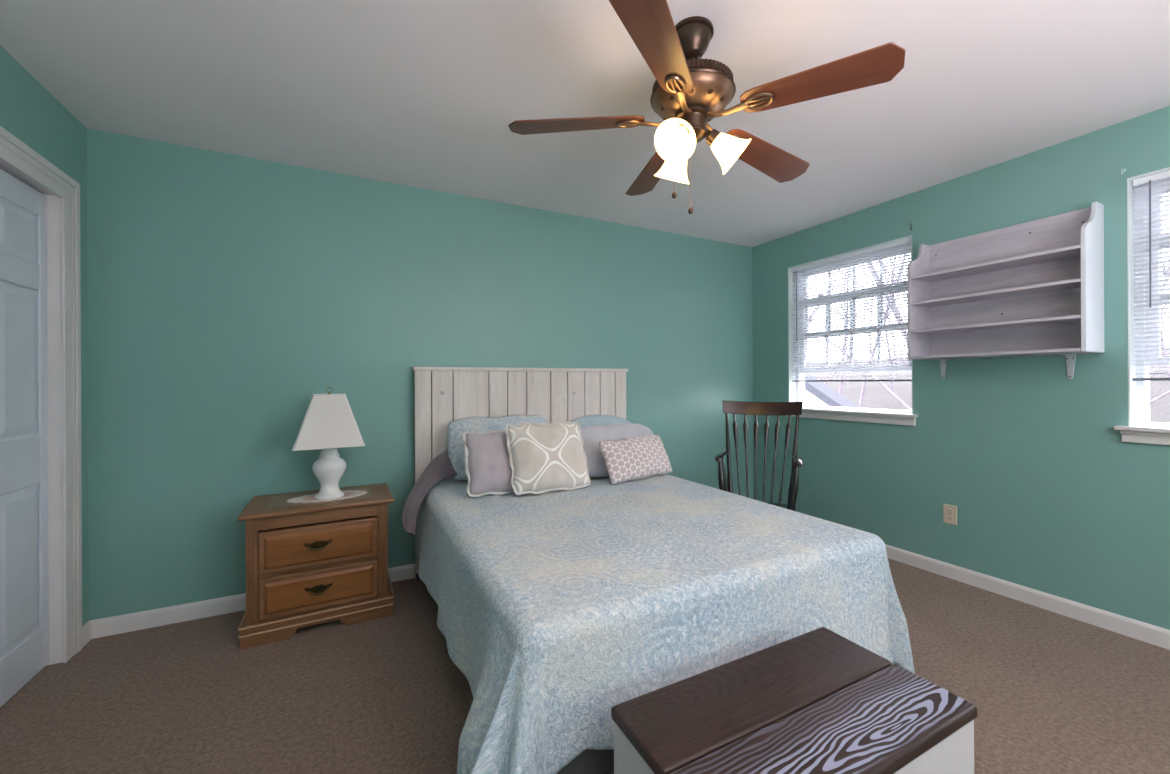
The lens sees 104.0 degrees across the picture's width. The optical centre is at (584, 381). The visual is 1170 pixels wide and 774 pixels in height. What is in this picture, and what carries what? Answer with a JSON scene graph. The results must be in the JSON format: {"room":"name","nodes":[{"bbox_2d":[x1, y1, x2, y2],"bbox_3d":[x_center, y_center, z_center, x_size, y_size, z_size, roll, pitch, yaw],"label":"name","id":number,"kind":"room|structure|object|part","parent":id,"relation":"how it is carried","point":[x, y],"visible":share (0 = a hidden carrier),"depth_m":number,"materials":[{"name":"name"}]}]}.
{"room":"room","nodes":[
{"label":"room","id":0,"kind":"room"},
{"bbox_2d":[0,46,88,625],"bbox_3d":[-1.367,0.002,0.020,0.170,2.440,4.779,0,0,-27],"label":"wall","id":1,"kind":"structure","parent":0,"point":[29,112],"depth_m":2.00,"materials":[{"name":"teal paint"}]},
{"bbox_2d":[0,168,48,706],"bbox_3d":[-2.127,0.205,1.636,0.109,2.016,0.783,0,0,-27],"label":"door","id":2,"kind":"structure","parent":1,"relation":"in","point":[24,562],"depth_m":1.82,"materials":[{"name":"white paint"}]},
{"bbox_3d":[-2.247,-0.597,1.812,0.008,0.189,0.244,0,0,-27],"label":"raised panel","id":3,"kind":"part","parent":2,"relation":"part of","materials":[{"name":"white paint"}]},
{"bbox_3d":[-2.245,-0.082,1.812,0.008,0.589,0.244,0,0,-27],"label":"raised panel","id":4,"kind":"part","parent":2,"relation":"part of","materials":[{"name":"white paint"}]},
{"bbox_3d":[-2.241,0.731,1.812,0.008,0.594,0.244,0,0,-27],"label":"raised panel","id":5,"kind":"part","parent":2,"relation":"part of","materials":[{"name":"white paint"}]},
{"bbox_2d":[0,159,63,665],"bbox_3d":[-2.179,0.196,1.611,0.170,2.060,0.832,0,0,-27],"label":"trim","id":6,"kind":"structure","parent":1,"relation":"attached to","point":[54,254],"depth_m":1.99,"materials":[{"name":"white paint"}]},
{"bbox_2d":[0,126,81,662],"bbox_3d":[-2.095,0.158,1.653,0.018,2.135,0.992,0,0,-27],"label":"trim","id":7,"kind":"structure","parent":1,"relation":"attached to","point":[13,151],"depth_m":2.02,"materials":[{"name":"white paint"}]},
{"bbox_2d":[82,620,90,647],"bbox_3d":[-2.342,1.184,2.142,0.013,0.085,0.107,0,0,-27],"label":"baseboard","id":8,"kind":"structure","parent":1,"relation":"attached to","point":[86,629],"depth_m":2.14,"materials":[{"name":"white paint"}]},
{"bbox_2d":[86,128,752,619],"bbox_3d":[-0.460,-0.003,3.262,4.736,2.440,0.170,0,0,-27],"label":"wall","id":9,"kind":"structure","parent":0,"point":[226,292],"depth_m":2.60,"materials":[{"name":"teal paint"}]},
{"bbox_2d":[90,564,415,638],"bbox_3d":[-0.412,1.174,3.181,4.396,0.085,0.013,0,0,-27],"label":"baseboard","id":10,"kind":"structure","parent":9,"relation":"attached to","point":[119,624],"depth_m":2.33,"materials":[{"name":"white paint"}]},
{"bbox_2d":[0,0,1169,246],"bbox_3d":[0.660,-1.289,1.059,4.736,0.120,5.119,0,0,-27],"label":"ceiling","id":11,"kind":"structure","parent":0,"point":[425,94],"depth_m":1.89,"materials":[{"name":"paint"}]},
{"bbox_2d":[508,0,904,213],"bbox_3d":[0.386,-0.904,1.658,1.219,0.647,1.168,0,0,-27],"label":"ceiling fan","id":12,"kind":"object","parent":11,"relation":"hanging from","point":[689,90],"visible":1,"depth_m":1.50,"materials":[{"name":"brown wood"}]},
{"bbox_3d":[-0.028,-0.911,1.619,0.480,0.006,0.138,-2,12,2],"label":"blade","id":13,"kind":"part","parent":12,"relation":"part of","materials":[{"name":"brown wood"}]},
{"bbox_3d":[0.299,-0.920,2.003,0.138,0.006,0.480,-13,1,-11],"label":"blade","id":14,"kind":"part","parent":12,"relation":"part of","materials":[{"name":"brown wood"}]},
{"bbox_3d":[0.200,-0.914,1.241,0.138,0.006,0.480,13,7,25],"label":"blade","id":15,"kind":"part","parent":12,"relation":"part of","materials":[{"name":"brown wood"}]},
{"bbox_3d":[0.325,-0.792,1.717,0.127,0.134,0.131,0,0,26],"label":"lamp shade","id":16,"kind":"part","parent":12,"relation":"part of","materials":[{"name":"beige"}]},
{"bbox_3d":[0.305,-0.799,1.489,0.136,0.137,0.130,0,0,-27],"label":"lamp shade","id":17,"kind":"part","parent":12,"relation":"part of","materials":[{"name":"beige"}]},
{"bbox_3d":[0.316,-0.820,1.513,0.068,0.070,0.053,0,0,-27],"label":"bulb","id":18,"kind":"part","parent":12,"relation":"part of","materials":[{"name":"white glass"}]},
{"bbox_3d":[0.342,-0.859,1.548,0.072,0.065,0.059,0,0,-27],"label":"light arm","id":19,"kind":"part","parent":12,"relation":"part of","materials":[{"name":"white glass"}]},
{"bbox_3d":[0.363,-0.731,1.573,0.002,0.261,0.002,0,0,-27],"label":"pull chain","id":20,"kind":"part","parent":12,"relation":"part of","materials":[{"name":"brown metal"}]},
{"bbox_3d":[0.444,-0.859,1.601,0.072,0.065,0.059,0,0,-27],"label":"light arm","id":21,"kind":"part","parent":12,"relation":"part of","materials":[{"name":"brown metal"}]},
{"bbox_3d":[0.517,-0.803,1.595,0.137,0.136,0.129,0,0,-27],"label":"lamp shade","id":22,"kind":"part","parent":12,"relation":"part of","materials":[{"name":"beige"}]},
{"bbox_3d":[0.715,-0.899,1.826,0.480,0.006,0.138,5,-15,-33],"label":"blade","id":23,"kind":"part","parent":12,"relation":"part of","materials":[{"name":"brown wood"}]},
{"bbox_3d":[0.705,-0.912,1.397,0.448,0.006,0.138,3,-10,32],"label":"blade","id":24,"kind":"part","parent":12,"relation":"part of","materials":[{"name":"brown wood"}]},
{"bbox_2d":[0,558,1169,773],"bbox_3d":[0.673,1.286,1.059,4.736,0.150,5.119,0,0,-27],"label":"floor","id":25,"kind":"structure","parent":0,"point":[1051,692],"depth_m":1.78,"materials":[{"name":"brown carpet"}]},
{"bbox_2d":[238,483,394,649],"bbox_3d":[-1.381,0.915,2.406,0.662,0.613,0.453,0,0,-28],"label":"nightstand","id":26,"kind":"object","parent":25,"relation":"on","point":[308,564],"visible":1,"depth_m":2.23,"materials":[{"name":"brown wood"}]},
{"bbox_3d":[-1.548,0.883,2.126,0.046,0.498,0.027,0,0,-28],"label":"post","id":27,"kind":"part","parent":26,"relation":"part of","materials":[{"name":"brown wood"}]},
{"bbox_3d":[-1.385,1.146,2.417,0.662,0.044,0.418,0,0,-28],"label":"moulding","id":28,"kind":"part","parent":26,"relation":"part of","materials":[{"name":"brown wood"}]},
{"bbox_3d":[-1.303,1.120,2.262,0.515,0.022,0.018,0,0,-28],"label":"rail","id":29,"kind":"part","parent":26,"relation":"part of","materials":[{"name":"brown wood"}]},
{"bbox_3d":[-1.304,0.911,2.262,0.515,0.016,0.018,0,0,-28],"label":"rail","id":30,"kind":"part","parent":26,"relation":"part of","materials":[{"name":"brown wood"}]},
{"bbox_3d":[-1.306,0.664,2.262,0.515,0.061,0.018,0,0,-28],"label":"rail","id":31,"kind":"part","parent":26,"relation":"part of","materials":[{"name":"brown wood"}]},
{"bbox_3d":[-1.375,1.015,2.395,0.507,0.190,0.356,0,0,-28],"label":"drawer","id":32,"kind":"part","parent":26,"relation":"part of","materials":[{"name":"brown wood"}]},
{"bbox_3d":[-1.376,0.801,2.395,0.507,0.198,0.356,0,0,-28],"label":"drawer","id":33,"kind":"part","parent":26,"relation":"part of","materials":[{"name":"brown wood"}]},
{"bbox_3d":[-1.294,1.010,2.223,0.119,0.048,0.004,0,0,-28],"label":"handle","id":34,"kind":"part","parent":26,"relation":"part of","materials":[{"name":"black metal"}]},
{"bbox_3d":[-1.295,0.796,2.223,0.119,0.048,0.004,0,0,-28],"label":"handle","id":35,"kind":"part","parent":26,"relation":"part of","materials":[{"name":"black metal"}]},
{"bbox_3d":[-1.394,0.609,2.426,0.465,0.002,0.285,0,0,-28],"label":"inlaid panel","id":36,"kind":"part","parent":26,"relation":"part of","materials":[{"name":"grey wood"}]},
{"bbox_2d":[286,490,365,503],"bbox_3d":[-1.359,0.607,2.420,0.377,0.002,0.224,0,0,-31],"label":"doily","id":37,"kind":"object","parent":26,"relation":"on","point":[349,493],"visible":0.8,"depth_m":2.38,"materials":[{"name":"beige fabric"}]},
{"bbox_2d":[292,387,365,499],"bbox_3d":[-1.350,0.316,2.414,0.326,0.577,0.276,0,0,-30],"label":"table lamp","id":38,"kind":"object","parent":37,"relation":"on","point":[329,424],"visible":1,"depth_m":2.35,"materials":[{"name":"white ceramic"}]},
{"bbox_3d":[-1.351,0.200,2.414,0.320,0.266,0.270,0,0,-30],"label":"lamp shade","id":39,"kind":"part","parent":38,"relation":"part of","materials":[{"name":"beige fabric"}]},
{"bbox_3d":[-1.351,0.067,2.414,0.153,0.004,0.135,0,0,-30],"label":"shade trim","id":40,"kind":"part","parent":38,"relation":"part of","materials":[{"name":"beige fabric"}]},
{"bbox_3d":[-1.350,0.333,2.414,0.326,0.004,0.276,0,0,-30],"label":"shade trim","id":41,"kind":"part","parent":38,"relation":"part of","materials":[{"name":"beige fabric"}]},
{"bbox_3d":[-1.057,0.881,2.390,0.046,0.498,0.027,0,0,-28],"label":"post","id":42,"kind":"part","parent":26,"relation":"part of","materials":[{"name":"brown wood"}]},
{"bbox_2d":[412,367,627,773],"bbox_3d":[0.062,0.558,2.308,1.536,1.312,1.967,0,0,-27],"label":"bed","id":43,"kind":"object","parent":25,"relation":"on","point":[442,396],"visible":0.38,"depth_m":3.00,"materials":[{"name":"white wood"}]},
{"bbox_3d":[0.069,1.063,2.293,1.470,0.033,1.835,0,0,-27],"label":"frame","id":44,"kind":"part","parent":43,"relation":"part of","materials":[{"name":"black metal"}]},
{"bbox_3d":[-0.363,0.545,3.138,1.516,1.242,0.022,0,0,-27],"label":"headboard","id":45,"kind":"part","parent":43,"relation":"part of","materials":[{"name":"white wood"}]},
{"bbox_3d":[-0.371,-0.084,3.150,1.536,0.022,0.077,0,0,-27],"label":"rail","id":46,"kind":"part","parent":43,"relation":"part of","materials":[{"name":"white wood"}]},
{"bbox_2d":[414,474,914,773],"bbox_3d":[0.052,0.894,2.171,1.760,0.610,2.012,0,0,-27],"label":"quilt","id":47,"kind":"object","parent":43,"relation":"on","point":[557,610],"visible":0.84,"depth_m":1.48,"materials":[{"name":"blue fabric"}]},
{"bbox_2d":[401,450,456,535],"bbox_3d":[-0.853,0.585,2.523,0.165,0.352,0.655,0,0,11],"label":"blanket","id":48,"kind":"object","parent":47,"relation":"on","point":[441,468],"visible":0.91,"depth_m":2.48,"materials":[{"name":"grey fabric"}]},
{"bbox_2d":[463,430,514,496],"bbox_3d":[-0.443,0.439,2.514,0.431,0.335,0.209,0,0,-23],"label":"pillow","id":49,"kind":"object","parent":47,"relation":"on","point":[488,470],"visible":0.48,"depth_m":2.42,"materials":[{"name":"grey fabric"}]},
{"bbox_2d":[447,415,546,480],"bbox_3d":[-0.526,0.406,2.867,0.654,0.384,0.214,0,0,-21],"label":"pillow","id":50,"kind":"object","parent":47,"relation":"on","point":[455,429],"visible":0.34,"depth_m":2.78,"materials":[{"name":"blue fabric"}]},
{"bbox_2d":[505,421,590,494],"bbox_3d":[-0.202,0.410,2.519,0.458,0.367,0.215,0,0,-28],"label":"pillow","id":51,"kind":"object","parent":47,"relation":"on","point":[544,457],"visible":1,"depth_m":2.46,"materials":[{"name":"white fabric"}]},
{"bbox_2d":[570,415,631,426],"bbox_3d":[0.116,0.424,3.225,0.669,0.380,0.219,0,0,-30],"label":"pillow","id":52,"kind":"object","parent":47,"relation":"on","point":[590,420],"visible":0.13,"depth_m":3.21,"materials":[{"name":"blue fabric"}]},
{"bbox_2d":[581,424,653,476],"bbox_3d":[0.221,0.446,3.011,0.652,0.319,0.278,0,0,-27],"label":"pillow","id":53,"kind":"object","parent":47,"relation":"on","point":[591,435],"visible":0.33,"depth_m":2.94,"materials":[{"name":"grey fabric"}]},
{"bbox_2d":[599,435,671,483],"bbox_3d":[0.322,0.468,2.808,0.516,0.244,0.176,0,0,-36],"label":"pillow","id":54,"kind":"object","parent":47,"relation":"on","point":[626,459],"visible":1,"depth_m":2.73,"materials":[{"name":"grey fabric"}]},
{"bbox_2d":[715,400,802,510],"bbox_3d":[1.143,0.668,3.026,0.546,1.061,0.849,0,0,26],"label":"rocking chair","id":55,"kind":"object","parent":25,"relation":"on","point":[731,407],"visible":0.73,"depth_m":3.22,"materials":[{"name":"brown wood"}]},
{"bbox_3d":[0.920,0.685,3.075,0.044,0.335,0.089,0,0,-5],"label":"arm post","id":56,"kind":"part","parent":55,"relation":"part of","materials":[{"name":"brown wood"}]},
{"bbox_3d":[0.959,0.519,3.198,0.061,0.041,0.275,0,0,28],"label":"arm","id":57,"kind":"part","parent":55,"relation":"part of","materials":[{"name":"brown wood"}]},
{"bbox_3d":[1.038,0.535,3.300,0.034,0.636,0.197,0,0,9],"label":"post","id":58,"kind":"part","parent":55,"relation":"part of","materials":[{"name":"brown wood"}]},
{"bbox_3d":[1.275,0.189,3.303,0.543,0.105,0.085,0,0,26],"label":"crest rail","id":59,"kind":"part","parent":55,"relation":"part of","materials":[{"name":"brown wood"}]},
{"bbox_3d":[1.135,0.858,3.008,0.469,0.033,0.470,0,0,26],"label":"seat","id":60,"kind":"part","parent":55,"relation":"part of","materials":[{"name":"brown wood"}]},
{"bbox_3d":[1.422,0.533,3.113,0.034,0.636,0.197,0,0,42],"label":"post","id":61,"kind":"part","parent":55,"relation":"part of","materials":[{"name":"brown wood"}]},
{"bbox_3d":[1.318,0.683,2.881,0.089,0.335,0.044,0,0,-33],"label":"arm post","id":62,"kind":"part","parent":55,"relation":"part of","materials":[{"name":"brown wood"}]},
{"bbox_3d":[1.390,0.517,2.988,0.061,0.041,0.275,0,0,24],"label":"arm","id":63,"kind":"part","parent":55,"relation":"part of","materials":[{"name":"brown wood"}]},
{"bbox_2d":[611,627,976,773],"bbox_3d":[0.480,0.977,1.049,0.749,0.471,0.389,0,0,-27],"label":"storage bench","id":64,"kind":"object","parent":25,"relation":"on","point":[817,701],"visible":1,"depth_m":1.02,"materials":[{"name":"brown wood"}]},
{"bbox_2d":[752,106,1169,629],"bbox_3d":[2.699,-0.019,2.097,0.170,2.440,4.779,0,0,-27],"label":"wall","id":65,"kind":"structure","parent":0,"point":[1049,497],"depth_m":2.55,"materials":[{"name":"teal paint"}]},
{"bbox_2d":[786,235,917,425],"bbox_3d":[1.980,-0.337,3.446,0.210,1.249,1.025,0,0,-27],"label":"window","id":66,"kind":"structure","parent":65,"relation":"in","point":[796,393],"depth_m":3.50,"materials":[{"name":"white paint"}]},
{"bbox_2d":[792,238,911,381],"bbox_3d":[1.961,-0.478,3.436,0.042,0.956,0.941,0,0,-27],"label":"window blind","id":67,"kind":"object","parent":66,"relation":"attached to","point":[905,241],"visible":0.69,"depth_m":3.38,"materials":[{"name":"white plastic"}]},
{"bbox_3d":[1.813,-0.464,3.739,0.028,0.919,0.002,0,0,-27],"label":"ladder cord","id":68,"kind":"part","parent":67,"relation":"part of","materials":[{"name":"white fabric"}]},
{"bbox_3d":[1.967,-0.465,3.439,0.028,0.919,0.002,0,0,-27],"label":"ladder cord","id":69,"kind":"part","parent":67,"relation":"part of","materials":[{"name":"white fabric"}]},
{"bbox_3d":[1.969,-0.009,3.439,0.026,0.013,0.941,0,0,-27],"label":"rail","id":70,"kind":"part","parent":67,"relation":"part of","materials":[{"name":"white plastic"}]},
{"bbox_3d":[2.120,-0.465,3.139,0.028,0.919,0.002,0,0,-27],"label":"ladder cord","id":71,"kind":"part","parent":67,"relation":"part of","materials":[{"name":"white fabric"}]},
{"bbox_3d":[2.023,-0.375,3.468,0.028,0.610,0.891,0,0,-27],"label":"sash","id":72,"kind":"part","parent":66,"relation":"part of","materials":[{"name":"white plastic"}]},
{"bbox_3d":[2.052,-0.643,3.483,0.028,0.565,0.891,0,0,-27],"label":"sash","id":73,"kind":"part","parent":66,"relation":"part of","materials":[{"name":"white plastic"}]},
{"bbox_3d":[1.957,0.222,3.432,0.150,0.020,1.025,0,0,-27],"label":"sill","id":74,"kind":"part","parent":66,"relation":"part of","materials":[{"name":"white paint"}]},
{"bbox_2d":[943,504,956,524],"bbox_3d":[2.240,0.814,2.806,0.010,0.116,0.072,0,0,-27],"label":"electrical outlet","id":75,"kind":"object","parent":65,"relation":"attached to","point":[949,511],"visible":1,"depth_m":2.80,"materials":[{"name":"beige plastic"}]},
{"bbox_2d":[907,202,1103,378],"bbox_3d":[2.256,-0.438,2.519,0.232,0.852,0.768,0,0,-27],"label":"wall shelf","id":76,"kind":"object","parent":65,"relation":"attached to","point":[1036,287],"visible":1,"depth_m":2.50,"materials":[{"name":"grey wood"}]},
{"bbox_2d":[885,544,1169,649],"bbox_3d":[2.624,1.159,2.056,0.013,0.085,4.779,0,0,-27],"label":"baseboard","id":77,"kind":"structure","parent":65,"relation":"attached to","point":[1142,631],"depth_m":2.42,"materials":[{"name":"white paint"}]},
{"bbox_2d":[1114,167,1169,444],"bbox_3d":[2.839,-0.341,1.766,0.210,1.249,1.025,0,0,-27],"label":"window","id":78,"kind":"structure","parent":65,"relation":"in","point":[1139,429],"depth_m":2.17,"materials":[{"name":"white paint"}]},
{"bbox_3d":[2.815,0.218,1.752,0.150,0.020,1.025,0,0,-27],"label":"sill","id":79,"kind":"part","parent":78,"relation":"part of","materials":[{"name":"white paint"}]},
{"bbox_2d":[1133,171,1169,380],"bbox_3d":[2.819,-0.482,1.756,0.042,0.956,0.941,0,0,-27],"label":"window blind","id":80,"kind":"object","parent":78,"relation":"attached to","point":[1150,179],"visible":1,"depth_m":2.12,"materials":[{"name":"white plastic"}]},
{"bbox_3d":[2.827,-0.013,1.759,0.026,0.013,0.941,0,0,-27],"label":"rail","id":81,"kind":"part","parent":80,"relation":"part of","materials":[{"name":"white plastic"}]},
{"bbox_3d":[2.897,-0.375,1.795,0.080,1.180,0.955,0,0,-27],"label":"frame","id":82,"kind":"part","parent":78,"relation":"part of","materials":[{"name":"white plastic"}]},
{"bbox_3d":[2.882,-0.380,1.787,0.028,0.610,0.891,0,0,-27],"label":"sash","id":83,"kind":"part","parent":78,"relation":"part of","materials":[{"name":"white plastic"}]},
{"bbox_3d":[2.911,-0.647,1.803,0.028,0.565,0.891,0,0,-27],"label":"sash","id":84,"kind":"part","parent":78,"relation":"part of","materials":[{"name":"white plastic"}]},
{"label":"outside","id":85,"kind":"structure","parent":0,"visible":0},
{"bbox_2d":[806,347,1169,422],"bbox_3d":[32.366,0.181,22.153,70.000,7.782,110.000,0,0,-27],"label":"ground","id":86,"kind":"structure","parent":85,"point":[876,396],"depth_m":33.96,"materials":[{"name":"grey plant"}]},
{"bbox_2d":[806,275,825,366],"bbox_3d":[17.485,-4.914,35.942,5.254,12.883,3.658,0,0,8],"label":"bare tree","id":87,"kind":"object","parent":86,"relation":"on","point":[815,275],"visible":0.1,"depth_m":36.67,"materials":[{"name":"grey plant"}]},
{"bbox_2d":[818,353,846,379],"bbox_3d":[5.590,-0.988,13.344,3.628,10.587,5.639,0,0,31],"label":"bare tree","id":88,"kind":"object","parent":86,"relation":"on","point":[837,353],"visible":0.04,"depth_m":12.04,"materials":[{"name":"grey plant"}]},
{"bbox_2d":[805,374,860,407],"bbox_3d":[3.533,1.720,6.574,0.340,4.755,2.700,0,0,-27],"label":"porch roof","id":89,"kind":"structure","parent":86,"relation":"on","point":[816,393],"depth_m":6.58,"materials":[{"name":"stone"}]},
{"bbox_2d":[808,272,874,384],"bbox_3d":[7.585,-1.871,17.096,5.577,11.300,3.509,0,0,20],"label":"bare tree","id":90,"kind":"object","parent":86,"relation":"on","point":[825,383],"visible":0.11,"depth_m":16.11,"materials":[{"name":"grey plant"}]},
{"bbox_2d":[819,287,875,388],"bbox_3d":[23.379,-4.042,40.911,4.787,9.716,3.027,0,0,43],"label":"bare tree","id":91,"kind":"object","parent":86,"relation":"on","point":[848,384],"visible":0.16,"depth_m":40.31,"materials":[{"name":"grey plant"}]},
{"bbox_2d":[809,265,888,394],"bbox_3d":[17.967,-4.672,31.124,6.495,13.160,4.087,0,0,19],"label":"bare tree","id":92,"kind":"object","parent":86,"relation":"on","point":[840,383],"visible":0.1,"depth_m":31.67,"materials":[{"name":"grey plant"}]},
{"bbox_2d":[837,275,874,383],"bbox_3d":[26.091,-5.041,44.102,3.394,10.895,5.368,0,0,36],"label":"bare tree","id":93,"kind":"object","parent":86,"relation":"on","point":[864,275],"visible":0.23,"depth_m":43.86,"materials":[{"name":"grey plant"}]},
{"bbox_2d":[825,254,905,407],"bbox_3d":[14.617,-3.169,23.604,4.428,11.378,4.681,0,0,38],"label":"bare tree","id":94,"kind":"object","parent":86,"relation":"on","point":[862,394],"visible":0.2,"depth_m":24.79,"materials":[{"name":"grey plant"}]},
{"bbox_2d":[825,260,911,409],"bbox_3d":[8.405,-1.652,10.380,5.539,11.223,3.486,0,0,29],"label":"bare tree","id":95,"kind":"object","parent":86,"relation":"on","point":[904,404],"visible":0.05,"depth_m":11.36,"materials":[{"name":"grey plant"}]},
{"bbox_2d":[850,290,889,373],"bbox_3d":[29.938,-5.316,47.217,5.308,9.966,3.416,0,0,41],"label":"bare tree","id":96,"kind":"object","parent":86,"relation":"on","point":[850,290],"visible":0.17,"depth_m":47.52,"materials":[{"name":"grey plant"}]},
{"bbox_2d":[838,259,907,343],"bbox_3d":[12.651,-3.090,18.952,4.828,12.406,5.104,0,0,-11],"label":"bare tree","id":97,"kind":"object","parent":86,"relation":"on","point":[895,259],"visible":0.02,"depth_m":18.02,"materials":[{"name":"grey plant"}]},
{"bbox_2d":[858,298,905,375],"bbox_3d":[29.597,-4.547,44.719,4.781,8.976,3.076,0,0,15],"label":"bare tree","id":98,"kind":"object","parent":86,"relation":"on","point":[867,298],"visible":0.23,"depth_m":44.23,"materials":[{"name":"grey plant"}]},
{"bbox_2d":[864,263,906,391],"bbox_3d":[22.969,-4.332,34.425,3.700,10.797,5.751,0,0,-27],"label":"bare tree","id":99,"kind":"object","parent":86,"relation":"on","point":[891,378],"visible":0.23,"depth_m":35.15,"materials":[{"name":"grey plant"}]},
{"bbox_2d":[862,253,909,364],"bbox_3d":[19.097,-3.849,28.445,6.147,11.541,3.955,0,0,-15],"label":"bare tree","id":100,"kind":"object","parent":86,"relation":"on","point":[909,253],"visible":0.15,"depth_m":28.48,"materials":[{"name":"grey plant"}]},
{"bbox_2d":[1150,194,1169,403],"bbox_3d":[14.404,-1.050,11.765,4.670,8.768,3.005,0,0,-40],"label":"bare tree","id":101,"kind":"object","parent":86,"relation":"on","point":[1168,268],"visible":0.1,"depth_m":11.32,"materials":[{"name":"grey plant"}]},
{"bbox_2d":[1161,286,1169,377],"bbox_3d":[33.720,-5.510,28.170,3.282,11.556,4.712,0,0,26],"label":"bare tree","id":102,"kind":"object","parent":86,"relation":"on","point":[1162,343],"visible":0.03,"depth_m":27.27,"materials":[{"name":"grey plant"}]},
{"bbox_2d":[1161,250,1169,316],"bbox_3d":[21.724,-4.087,19.588,4.938,12.687,5.220,0,0,27],"label":"bare tree","id":103,"kind":"object","parent":86,"relation":"on","point":[1166,250],"visible":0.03,"depth_m":17.78,"materials":[{"name":"grey plant"}]}
]}

